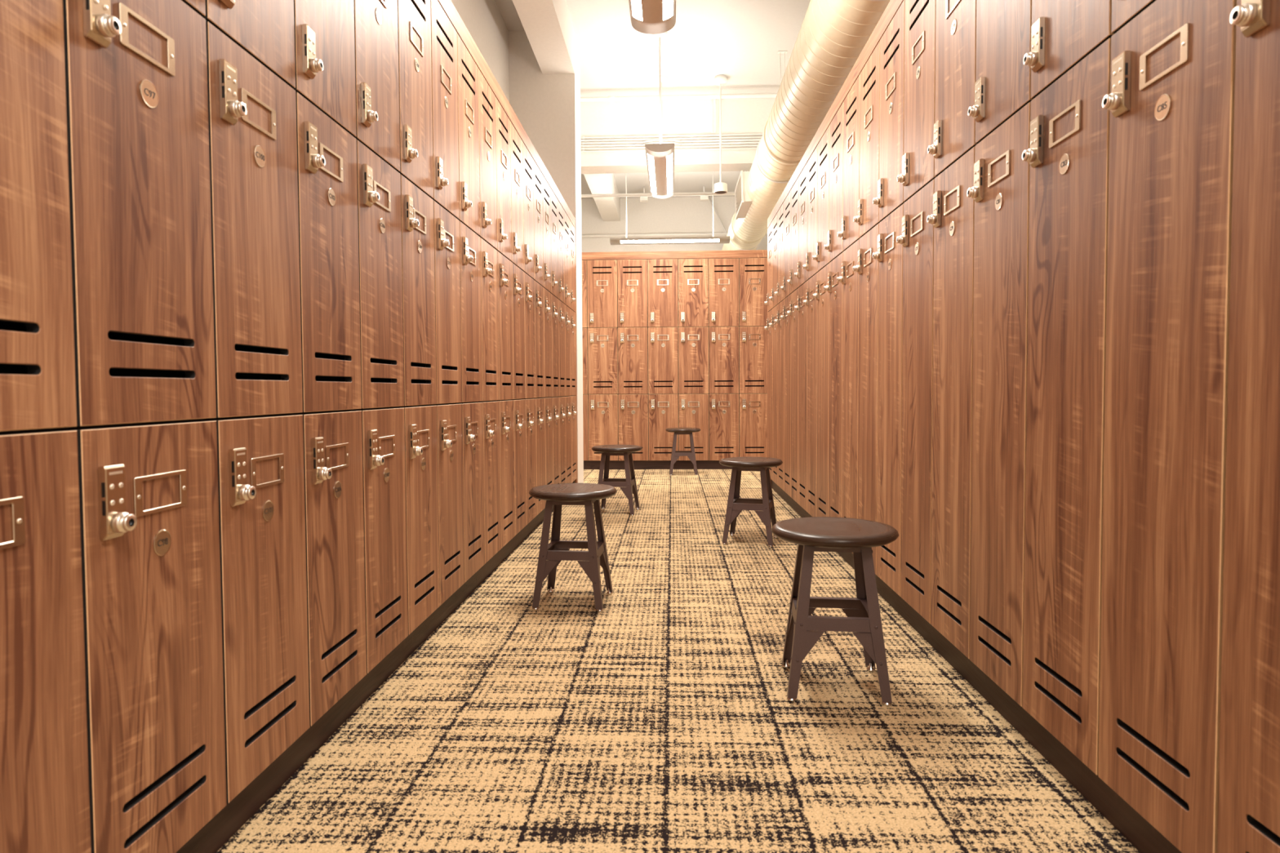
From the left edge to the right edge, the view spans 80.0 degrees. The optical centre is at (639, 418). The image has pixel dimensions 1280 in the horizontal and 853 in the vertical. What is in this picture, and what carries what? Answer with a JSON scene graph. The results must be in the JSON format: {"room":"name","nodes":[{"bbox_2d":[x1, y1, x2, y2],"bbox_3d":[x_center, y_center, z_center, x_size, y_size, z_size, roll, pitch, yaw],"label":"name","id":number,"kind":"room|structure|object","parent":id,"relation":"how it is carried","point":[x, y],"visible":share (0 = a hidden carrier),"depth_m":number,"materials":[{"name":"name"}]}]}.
{"room":"locker room","nodes":[
{"label":"locker room","id":0,"kind":"room"},
{"bbox_2d":[451,0,509,102],"bbox_3d":[-1.286,-1.098,1.766,0.100,3.700,8.902,0,2,2],"label":"wall","id":1,"kind":"structure","parent":0,"point":[482,19],"depth_m":5.50,"materials":[{"name":"white paint"}]},
{"bbox_2d":[437,0,575,227],"bbox_3d":[-0.895,-1.463,3.266,0.500,0.075,5.843,0,2,2],"label":"trim","id":2,"kind":"structure","parent":1,"relation":"attached to","point":[447,6],"depth_m":3.40,"materials":[{"name":"brown wood"}]},
{"bbox_2d":[508,29,583,483],"bbox_3d":[-1.921,-1.270,6.435,2.827,3.700,0.380,0,2,2],"label":"wall","id":3,"kind":"structure","parent":0,"point":[547,106],"depth_m":6.16,"materials":[{"name":"white paint"}]},
{"bbox_2d":[175,481,573,852],"bbox_3d":[-0.674,0.646,3.337,0.020,0.089,5.843,0,2,2],"label":"baseboard","id":4,"kind":"structure","parent":3,"relation":"attached to","point":[220,828],"depth_m":1.76,"materials":[{"name":"brown wood"}]},
{"bbox_2d":[512,0,574,74],"bbox_3d":[-0.843,-2.776,1.684,0.259,0.345,8.902,0,2,2],"label":"beam","id":5,"kind":"structure","parent":3,"relation":"attached to","point":[548,25],"depth_m":5.51,"materials":[{"name":"white paint"}]},
{"bbox_2d":[573,227,577,483],"bbox_3d":[-0.527,-0.477,6.191,0.020,2.117,0.046,0,2,2],"label":"trim","id":6,"kind":"structure","parent":3,"relation":"attached to","point":[576,479],"depth_m":6.19,"materials":[{"name":"brown wood"}]},
{"bbox_2d":[494,0,810,198],"bbox_3d":[0.171,-3.104,4.332,7.400,0.100,14.300,0,2,2],"label":"ceiling","id":7,"kind":"structure","parent":0,"point":[740,41],"depth_m":6.52,"materials":[{"name":"paint"}]},
{"bbox_2d":[640,186,648,202],"bbox_3d":[0.040,-3.200,10.895,0.145,0.199,0.100,0,2,2],"label":"ceiling box","id":8,"kind":"object","parent":7,"relation":"attached to","point":[642,199],"visible":0.61,"depth_m":10.85,"materials":[{"name":"white paint"}]},
{"bbox_2d":[628,0,675,34],"bbox_3d":[0.037,-2.488,3.215,0.232,1.044,1.452,0,2,2],"label":"pendant lamp","id":9,"kind":"object","parent":7,"relation":"hanging from","point":[648,16],"visible":1,"depth_m":3.79,"materials":[{"name":"metal"}]},
{"bbox_2d":[644,31,674,198],"bbox_3d":[0.181,-2.617,6.629,0.232,1.044,1.452,0,2,2],"label":"pendant lamp","id":10,"kind":"object","parent":7,"relation":"hanging from","point":[660,162],"visible":0.91,"depth_m":6.35,"materials":[{"name":"metal"}]},
{"bbox_2d":[609,171,729,244],"bbox_3d":[0.369,-2.711,9.497,1.482,1.074,0.232,0,2,2],"label":"pendant lamp","id":11,"kind":"object","parent":7,"relation":"hanging from","point":[714,239],"visible":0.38,"depth_m":9.44,"materials":[{"name":"metal"}]},
{"bbox_2d":[580,97,775,173],"bbox_3d":[0.317,-2.867,7.776,7.200,0.635,0.270,0,2,2],"label":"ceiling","id":12,"kind":"structure","parent":7,"relation":"attached to","point":[739,116],"depth_m":7.64,"materials":[{"name":"white paint"}]},
{"bbox_2d":[580,144,757,150],"bbox_3d":[0.312,-2.713,7.631,7.190,0.022,0.023,0,2,2],"label":"conduit","id":13,"kind":"object","parent":12,"relation":"attached to","point":[735,145],"visible":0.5,"depth_m":7.62,"materials":[{"name":"white metal"}]},
{"bbox_2d":[581,146,757,152],"bbox_3d":[0.312,-2.686,7.633,7.190,0.022,0.023,0,2,2],"label":"conduit","id":14,"kind":"object","parent":12,"relation":"attached to","point":[753,148],"visible":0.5,"depth_m":7.62,"materials":[{"name":"white metal"}]},
{"bbox_2d":[580,142,759,146],"bbox_3d":[0.311,-2.745,7.624,7.190,0.031,0.035,0,2,2],"label":"conduit","id":15,"kind":"object","parent":12,"relation":"attached to","point":[674,143],"visible":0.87,"depth_m":7.62,"materials":[{"name":"white metal"}]},
{"bbox_2d":[580,138,760,144],"bbox_3d":[0.311,-2.773,7.623,7.190,0.031,0.035,0,2,2],"label":"conduit","id":16,"kind":"object","parent":12,"relation":"attached to","point":[653,140],"visible":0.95,"depth_m":7.62,"materials":[{"name":"white metal"}]},
{"bbox_2d":[580,136,761,141],"bbox_3d":[0.311,-2.796,7.628,7.190,0.022,0.023,0,2,2],"label":"conduit","id":17,"kind":"object","parent":12,"relation":"attached to","point":[723,137],"visible":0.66,"depth_m":7.62,"materials":[{"name":"white metal"}]},
{"bbox_2d":[580,133,763,138],"bbox_3d":[0.311,-2.823,7.627,7.190,0.022,0.023,0,2,2],"label":"conduit","id":18,"kind":"object","parent":12,"relation":"attached to","point":[747,134],"visible":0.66,"depth_m":7.62,"materials":[{"name":"white metal"}]},
{"bbox_2d":[697,186,707,200],"bbox_3d":[0.894,-3.203,10.859,0.145,0.199,0.100,0,2,2],"label":"ceiling box","id":19,"kind":"object","parent":7,"relation":"attached to","point":[702,197],"visible":0.53,"depth_m":10.81,"materials":[{"name":"white paint"}]},
{"bbox_2d":[707,195,726,232],"bbox_3d":[1.897,-1.482,11.382,1.765,3.682,0.028,0,2,2],"label":"pipe","id":20,"kind":"object","parent":7,"relation":"attached to","point":[708,197],"visible":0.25,"depth_m":11.34,"materials":[{"name":"white metal"}]},
{"bbox_2d":[714,74,727,194],"bbox_3d":[0.748,-2.629,7.080,0.124,1.058,0.124,0,2,2],"label":"speaker","id":21,"kind":"object","parent":7,"relation":"hanging from","point":[720,188],"visible":1,"depth_m":7.06},
{"bbox_2d":[715,191,726,193],"bbox_3d":[0.751,-2.103,7.100,0.104,0.002,0.104,0,2,2],"label":"grille","id":22,"kind":"object","parent":21,"relation":"attached to","point":[716,192],"depth_m":7.10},
{"bbox_2d":[721,0,889,250],"bbox_3d":[1.104,-2.499,4.287,0.494,1.114,13.943,0,2,2],"label":"spiral duct","id":23,"kind":"object","parent":7,"relation":"hanging from","point":[833,34],"visible":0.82,"depth_m":4.89,"materials":[{"name":"white metal"}]},
{"bbox_2d":[734,170,752,219],"bbox_3d":[1.071,-2.295,7.881,0.122,0.310,0.760,0,2,2],"label":"register","id":24,"kind":"object","parent":23,"relation":"attached to","point":[744,202],"depth_m":7.77,"materials":[{"name":"white metal"}]},
{"bbox_2d":[581,195,767,252],"bbox_3d":[0.484,-1.478,11.592,7.400,3.700,0.100,0,2,2],"label":"wall","id":25,"kind":"structure","parent":0,"point":[677,215],"depth_m":11.49,"materials":[{"name":"white paint"}]},
{"bbox_2d":[583,173,620,221],"bbox_3d":[-0.504,-3.081,9.730,0.259,0.345,3.580,0,2,2],"label":"ceiling light","id":26,"kind":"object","parent":25,"relation":"attached to","point":[609,208],"depth_m":10.19,"materials":[{"name":"white paint"}]},
{"bbox_2d":[216,469,1140,852],"bbox_3d":[0.192,0.693,4.475,7.400,0.100,14.300,0,2,2],"label":"floor","id":27,"kind":"structure","parent":0,"point":[660,719],"depth_m":1.80,"materials":[{"name":"carpet"}]},
{"bbox_2d":[0,0,91,852],"bbox_3d":[-0.977,-0.318,0.845,0.532,2.027,0.304,0,2,2],"label":"locker","id":28,"kind":"object","parent":27,"relation":"on","point":[45,802],"visible":1,"depth_m":0.94,"materials":[{"name":"brown wood"}]},
{"bbox_2d":[62,0,226,852],"bbox_3d":[-0.964,-0.330,1.149,0.532,2.027,0.304,0,2,2],"label":"locker","id":29,"kind":"object","parent":27,"relation":"on","point":[136,70],"visible":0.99,"depth_m":1.13,"materials":[{"name":"brown wood"}]},
{"bbox_2d":[202,0,309,803],"bbox_3d":[-0.951,-0.341,1.454,0.532,2.027,0.304,0,2,2],"label":"locker","id":30,"kind":"object","parent":27,"relation":"on","point":[251,43],"visible":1,"depth_m":1.43,"materials":[{"name":"brown wood"}]},
{"bbox_2d":[293,0,366,726],"bbox_3d":[-0.939,-0.353,1.758,0.532,2.027,0.304,0,2,2],"label":"locker","id":31,"kind":"object","parent":27,"relation":"on","point":[325,89],"visible":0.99,"depth_m":1.74,"materials":[{"name":"brown wood"}]},
{"bbox_2d":[353,0,408,673],"bbox_3d":[-0.926,-0.364,2.063,0.532,2.027,0.304,0,2,2],"label":"locker","id":32,"kind":"object","parent":27,"relation":"on","point":[375,21],"visible":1,"depth_m":2.04,"materials":[{"name":"brown wood"}]},
{"bbox_2d":[397,0,439,635],"bbox_3d":[-0.913,-0.376,2.367,0.532,2.027,0.304,0,2,2],"label":"locker","id":33,"kind":"object","parent":27,"relation":"on","point":[414,16],"visible":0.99,"depth_m":2.34,"materials":[{"name":"brown wood"}]},
{"bbox_2d":[430,0,464,605],"bbox_3d":[-0.900,-0.387,2.672,0.532,2.027,0.304,0,2,2],"label":"locker","id":34,"kind":"object","parent":27,"relation":"on","point":[446,198],"visible":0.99,"depth_m":2.64,"materials":[{"name":"brown wood"}]},
{"bbox_2d":[457,33,484,582],"bbox_3d":[-0.887,-0.399,2.976,0.532,2.027,0.304,0,2,2],"label":"locker","id":35,"kind":"object","parent":27,"relation":"on","point":[467,68],"visible":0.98,"depth_m":2.95,"materials":[{"name":"brown wood"}]},
{"bbox_2d":[478,68,501,564],"bbox_3d":[-0.874,-0.410,3.281,0.532,2.027,0.304,0,2,2],"label":"locker","id":36,"kind":"object","parent":27,"relation":"on","point":[486,98],"visible":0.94,"depth_m":3.25,"materials":[{"name":"brown wood"}]},
{"bbox_2d":[495,97,515,548],"bbox_3d":[-0.862,-0.422,3.585,0.532,2.027,0.304,0,2,2],"label":"locker","id":37,"kind":"object","parent":27,"relation":"on","point":[504,292],"visible":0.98,"depth_m":3.56,"materials":[{"name":"brown wood"}]},
{"bbox_2d":[510,121,526,535],"bbox_3d":[-0.849,-0.433,3.890,0.532,2.027,0.304,0,2,2],"label":"locker","id":38,"kind":"object","parent":27,"relation":"on","point":[516,142],"visible":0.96,"depth_m":3.86,"materials":[{"name":"brown wood"}]},
{"bbox_2d":[521,142,537,524],"bbox_3d":[-0.836,-0.445,4.194,0.532,2.027,0.304,0,2,2],"label":"locker","id":39,"kind":"object","parent":27,"relation":"on","point":[527,160],"visible":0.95,"depth_m":4.17,"materials":[{"name":"brown wood"}]},
{"bbox_2d":[532,159,546,515],"bbox_3d":[-0.823,-0.457,4.499,0.532,2.027,0.304,0,2,2],"label":"locker","id":40,"kind":"object","parent":27,"relation":"on","point":[537,175],"visible":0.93,"depth_m":4.47,"materials":[{"name":"brown wood"}]},
{"bbox_2d":[542,174,553,484],"bbox_3d":[-0.810,-0.468,4.803,0.532,2.027,0.304,0,2,2],"label":"locker","id":41,"kind":"object","parent":27,"relation":"on","point":[546,188],"visible":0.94,"depth_m":4.78,"materials":[{"name":"brown wood"}]},
{"bbox_2d":[549,187,559,484],"bbox_3d":[-0.797,-0.480,5.108,0.532,2.027,0.304,0,2,2],"label":"locker","id":42,"kind":"object","parent":27,"relation":"on","point":[553,200],"visible":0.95,"depth_m":5.08,"materials":[{"name":"brown wood"}]},
{"bbox_2d":[557,200,566,483],"bbox_3d":[-0.785,-0.491,5.412,0.532,2.027,0.304,0,2,2],"label":"locker","id":43,"kind":"object","parent":27,"relation":"on","point":[560,210],"visible":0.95,"depth_m":5.38,"materials":[{"name":"brown wood"}]},
{"bbox_2d":[563,210,572,483],"bbox_3d":[-0.772,-0.503,5.717,0.532,2.027,0.304,0,2,2],"label":"locker","id":44,"kind":"object","parent":27,"relation":"on","point":[566,220],"visible":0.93,"depth_m":5.69,"materials":[{"name":"brown wood"}]},
{"bbox_2d":[528,483,617,612],"bbox_3d":[-0.255,0.485,2.924,0.336,0.438,0.336,0,2,6],"label":"stool","id":45,"kind":"object","parent":27,"relation":"on","point":[551,554],"visible":1,"depth_m":2.83,"materials":[{"name":"brown wood"}]},
{"bbox_2d":[569,220,577,482],"bbox_3d":[-0.759,-0.514,6.021,0.532,2.027,0.304,0,2,2],"label":"locker","id":46,"kind":"object","parent":27,"relation":"on","point":[572,281],"visible":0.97,"depth_m":5.99,"materials":[{"name":"brown wood"}]},
{"bbox_2d":[582,260,588,460],"bbox_3d":[-0.671,-0.587,7.947,0.304,2.027,0.532,0,2,2],"label":"locker","id":47,"kind":"object","parent":27,"relation":"on","point":[584,291],"visible":0.02,"depth_m":7.71,"materials":[{"name":"brown wood"}]},
{"bbox_2d":[582,249,767,260],"bbox_3d":[0.390,-1.644,7.879,2.440,0.075,0.500,0,2,2],"label":"trim","id":48,"kind":"structure","parent":47,"relation":"on","point":[677,255],"depth_m":7.63,"materials":[{"name":"brown wood"}]},
{"bbox_2d":[586,259,618,460],"bbox_3d":[-0.367,-0.588,7.935,0.304,2.027,0.532,0,2,2],"label":"locker","id":49,"kind":"object","parent":27,"relation":"on","point":[602,275],"visible":0.99,"depth_m":7.70,"materials":[{"name":"brown wood"}]},
{"bbox_2d":[591,444,642,515],"bbox_3d":[-0.151,0.404,5.043,0.336,0.438,0.336,0,2,8],"label":"stool","id":50,"kind":"object","parent":27,"relation":"on","point":[628,485],"visible":0.8,"depth_m":4.95,"materials":[{"name":"brown wood"}]},
{"bbox_2d":[617,259,648,460],"bbox_3d":[-0.062,-0.590,7.922,0.304,2.027,0.532,0,2,2],"label":"locker","id":51,"kind":"object","parent":27,"relation":"on","point":[632,274],"visible":0.98,"depth_m":7.69,"materials":[{"name":"brown wood"}]},
{"bbox_2d":[583,460,732,469],"bbox_3d":[0.393,0.474,7.748,2.440,0.089,0.020,0,2,2],"label":"baseboard","id":52,"kind":"structure","parent":27,"relation":"on","point":[588,464],"depth_m":7.75,"materials":[{"name":"brown wood"}]},
{"bbox_2d":[647,258,678,460],"bbox_3d":[0.243,-0.591,7.909,0.304,2.027,0.532,0,2,2],"label":"locker","id":53,"kind":"object","parent":27,"relation":"on","point":[662,274],"visible":0.97,"depth_m":7.67,"materials":[{"name":"brown wood"}]},
{"bbox_2d":[666,427,700,475],"bbox_3d":[0.414,0.316,7.306,0.336,0.438,0.336,0,2,2],"label":"stool","id":54,"kind":"object","parent":27,"relation":"on","point":[691,454],"visible":1,"depth_m":7.20,"materials":[{"name":"brown wood"}]},
{"bbox_2d":[677,258,708,460],"bbox_3d":[0.548,-0.592,7.896,0.304,2.027,0.532,0,2,2],"label":"locker","id":55,"kind":"object","parent":27,"relation":"on","point":[692,273],"visible":0.99,"depth_m":7.66,"materials":[{"name":"brown wood"}]},
{"bbox_2d":[708,257,738,460],"bbox_3d":[0.852,-0.593,7.883,0.304,2.027,0.532,0,2,2],"label":"locker","id":56,"kind":"object","parent":27,"relation":"on","point":[723,273],"visible":1,"depth_m":7.65,"materials":[{"name":"brown wood"}]},
{"bbox_2d":[719,457,782,546],"bbox_3d":[0.590,0.437,4.063,0.336,0.438,0.336,0,2,16],"label":"stool","id":57,"kind":"object","parent":27,"relation":"on","point":[764,508],"visible":0.94,"depth_m":3.98,"materials":[{"name":"brown wood"}]},
{"bbox_2d":[738,257,767,457],"bbox_3d":[1.157,-0.594,7.870,0.304,2.027,0.532,0,2,2],"label":"locker","id":58,"kind":"object","parent":27,"relation":"on","point":[753,272],"visible":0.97,"depth_m":7.64,"materials":[{"name":"brown wood"}]},
{"bbox_2d":[764,220,773,479],"bbox_3d":[1.272,-0.528,6.082,0.532,2.027,0.304,0,2,2],"label":"locker","id":59,"kind":"object","parent":27,"relation":"on","point":[770,248],"visible":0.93,"depth_m":6.10,"materials":[{"name":"brown wood"}]},
{"bbox_2d":[768,212,777,484],"bbox_3d":[1.259,-0.516,5.777,0.532,2.027,0.304,0,2,2],"label":"locker","id":60,"kind":"object","parent":27,"relation":"on","point":[773,298],"visible":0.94,"depth_m":5.79,"materials":[{"name":"brown wood"}]},
{"bbox_2d":[767,0,903,228],"bbox_3d":[1.167,-1.477,3.311,0.500,0.075,5.815,0,2,2],"label":"trim","id":61,"kind":"structure","parent":60,"relation":"on","point":[893,6],"depth_m":3.44,"materials":[{"name":"brown wood"}]},
{"bbox_2d":[773,200,784,490],"bbox_3d":[1.246,-0.505,5.473,0.532,2.027,0.304,0,2,2],"label":"locker","id":62,"kind":"object","parent":27,"relation":"on","point":[780,293],"visible":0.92,"depth_m":5.48,"materials":[{"name":"brown wood"}]},
{"bbox_2d":[780,190,791,496],"bbox_3d":[1.234,-0.493,5.168,0.532,2.027,0.304,0,2,2],"label":"locker","id":63,"kind":"object","parent":27,"relation":"on","point":[786,287],"visible":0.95,"depth_m":5.18,"materials":[{"name":"brown wood"}]},
{"bbox_2d":[786,176,799,503],"bbox_3d":[1.221,-0.482,4.864,0.532,2.027,0.304,0,2,2],"label":"locker","id":64,"kind":"object","parent":27,"relation":"on","point":[793,281],"visible":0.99,"depth_m":4.87,"materials":[{"name":"brown wood"}]},
{"bbox_2d":[794,162,807,511],"bbox_3d":[1.208,-0.470,4.559,0.532,2.027,0.304,0,2,2],"label":"locker","id":65,"kind":"object","parent":27,"relation":"on","point":[802,274],"visible":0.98,"depth_m":4.57,"materials":[{"name":"brown wood"}]},
{"bbox_2d":[802,145,817,516],"bbox_3d":[1.195,-0.459,4.255,0.532,2.027,0.304,0,2,2],"label":"locker","id":66,"kind":"object","parent":27,"relation":"on","point":[811,265],"visible":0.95,"depth_m":4.26,"materials":[{"name":"brown wood"}]},
{"bbox_2d":[812,125,830,516],"bbox_3d":[1.182,-0.447,3.950,0.532,2.027,0.304,0,2,2],"label":"locker","id":67,"kind":"object","parent":27,"relation":"on","point":[822,256],"visible":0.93,"depth_m":3.96,"materials":[{"name":"brown wood"}]},
{"bbox_2d":[823,102,844,517],"bbox_3d":[1.169,-0.436,3.646,0.532,2.027,0.304,0,2,2],"label":"locker","id":68,"kind":"object","parent":27,"relation":"on","point":[834,246],"visible":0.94,"depth_m":3.65,"materials":[{"name":"brown wood"}]},
{"bbox_2d":[771,516,898,706],"bbox_3d":[0.529,0.512,2.083,0.336,0.438,0.336,0,2,7],"label":"stool","id":69,"kind":"object","parent":27,"relation":"on","point":[811,535],"visible":1,"depth_m":1.99,"materials":[{"name":"brown wood"}]},
{"bbox_2d":[837,75,860,553],"bbox_3d":[1.157,-0.424,3.341,0.532,2.027,0.304,0,2,2],"label":"locker","id":70,"kind":"object","parent":27,"relation":"on","point":[849,233],"visible":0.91,"depth_m":3.34,"materials":[{"name":"brown wood"}]},
{"bbox_2d":[853,40,880,574],"bbox_3d":[1.144,-0.412,3.037,0.532,2.027,0.304,0,2,2],"label":"locker","id":71,"kind":"object","parent":27,"relation":"on","point":[868,217],"visible":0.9,"depth_m":3.03,"materials":[{"name":"brown wood"}]},
{"bbox_2d":[872,0,905,596],"bbox_3d":[1.131,-0.401,2.732,0.532,2.027,0.304,0,2,2],"label":"locker","id":72,"kind":"object","parent":27,"relation":"on","point":[890,202],"visible":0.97,"depth_m":2.73,"materials":[{"name":"brown wood"}]},
{"bbox_2d":[896,0,936,623],"bbox_3d":[1.118,-0.390,2.428,0.532,2.027,0.304,0,2,2],"label":"locker","id":73,"kind":"object","parent":27,"relation":"on","point":[917,176],"visible":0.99,"depth_m":2.43,"materials":[{"name":"brown wood"}]},
{"bbox_2d":[926,0,977,658],"bbox_3d":[1.105,-0.378,2.123,0.532,2.027,0.304,0,2,2],"label":"locker","id":74,"kind":"object","parent":27,"relation":"on","point":[953,217],"visible":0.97,"depth_m":2.12,"materials":[{"name":"brown wood"}]},
{"bbox_2d":[771,480,1182,852],"bbox_3d":[0.969,0.635,3.399,0.020,0.089,5.815,0,2,2],"label":"baseboard","id":75,"kind":"structure","parent":27,"relation":"on","point":[1144,837],"depth_m":1.70,"materials":[{"name":"brown wood"}]},
{"bbox_2d":[966,0,1033,706],"bbox_3d":[1.093,-0.366,1.819,0.532,2.027,0.304,0,2,2],"label":"locker","id":76,"kind":"object","parent":27,"relation":"on","point":[1001,110],"visible":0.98,"depth_m":1.82,"materials":[{"name":"brown wood"}]},
{"bbox_2d":[1022,0,1114,775],"bbox_3d":[1.080,-0.355,1.514,0.532,2.027,0.304,0,2,2],"label":"locker","id":77,"kind":"object","parent":27,"relation":"on","point":[1069,56],"visible":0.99,"depth_m":1.51,"materials":[{"name":"brown wood"}]},
{"bbox_2d":[1098,0,1236,852],"bbox_3d":[1.067,-0.343,1.210,0.532,2.027,0.304,0,2,2],"label":"locker","id":78,"kind":"object","parent":27,"relation":"on","point":[1170,102],"visible":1,"depth_m":1.21,"materials":[{"name":"brown wood"}]},
{"bbox_2d":[1217,0,1279,852],"bbox_3d":[1.054,-0.332,0.905,0.532,2.027,0.304,0,2,2],"label":"locker","id":79,"kind":"object","parent":27,"relation":"on","point":[1249,795],"visible":1,"depth_m":1.03,"materials":[{"name":"brown wood"}]},
{"bbox_3d":[-3.278,-1.359,9.002,0.100,3.700,5.398,0,2,2],"label":"wall","id":80,"kind":"structure","parent":0,"visible":0},
{"bbox_2d":[581,191,734,197],"bbox_3d":[0.366,-2.611,8.900,7.190,0.037,0.038,0,2,2],"label":"pipe","id":81,"kind":"object","parent":80,"relation":"attached to","point":[700,193],"visible":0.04,"depth_m":8.90,"materials":[{"name":"white metal"}]},
{"bbox_2d":[581,231,767,237],"bbox_3d":[0.467,-2.717,11.296,7.190,0.039,0.040,0,2,2],"label":"pipe","id":82,"kind":"object","parent":80,"relation":"attached to","point":[691,233],"visible":0.32,"depth_m":11.29,"materials":[{"name":"white metal"}]},
{"bbox_2d":[580,93,777,102],"bbox_3d":[0.296,-3.063,7.284,7.190,0.055,0.057,0,2,2],"label":"ceiling light","id":83,"kind":"object","parent":80,"relation":"attached to","point":[610,98],"visible":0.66,"depth_m":7.26,"materials":[{"name":"white metal"}]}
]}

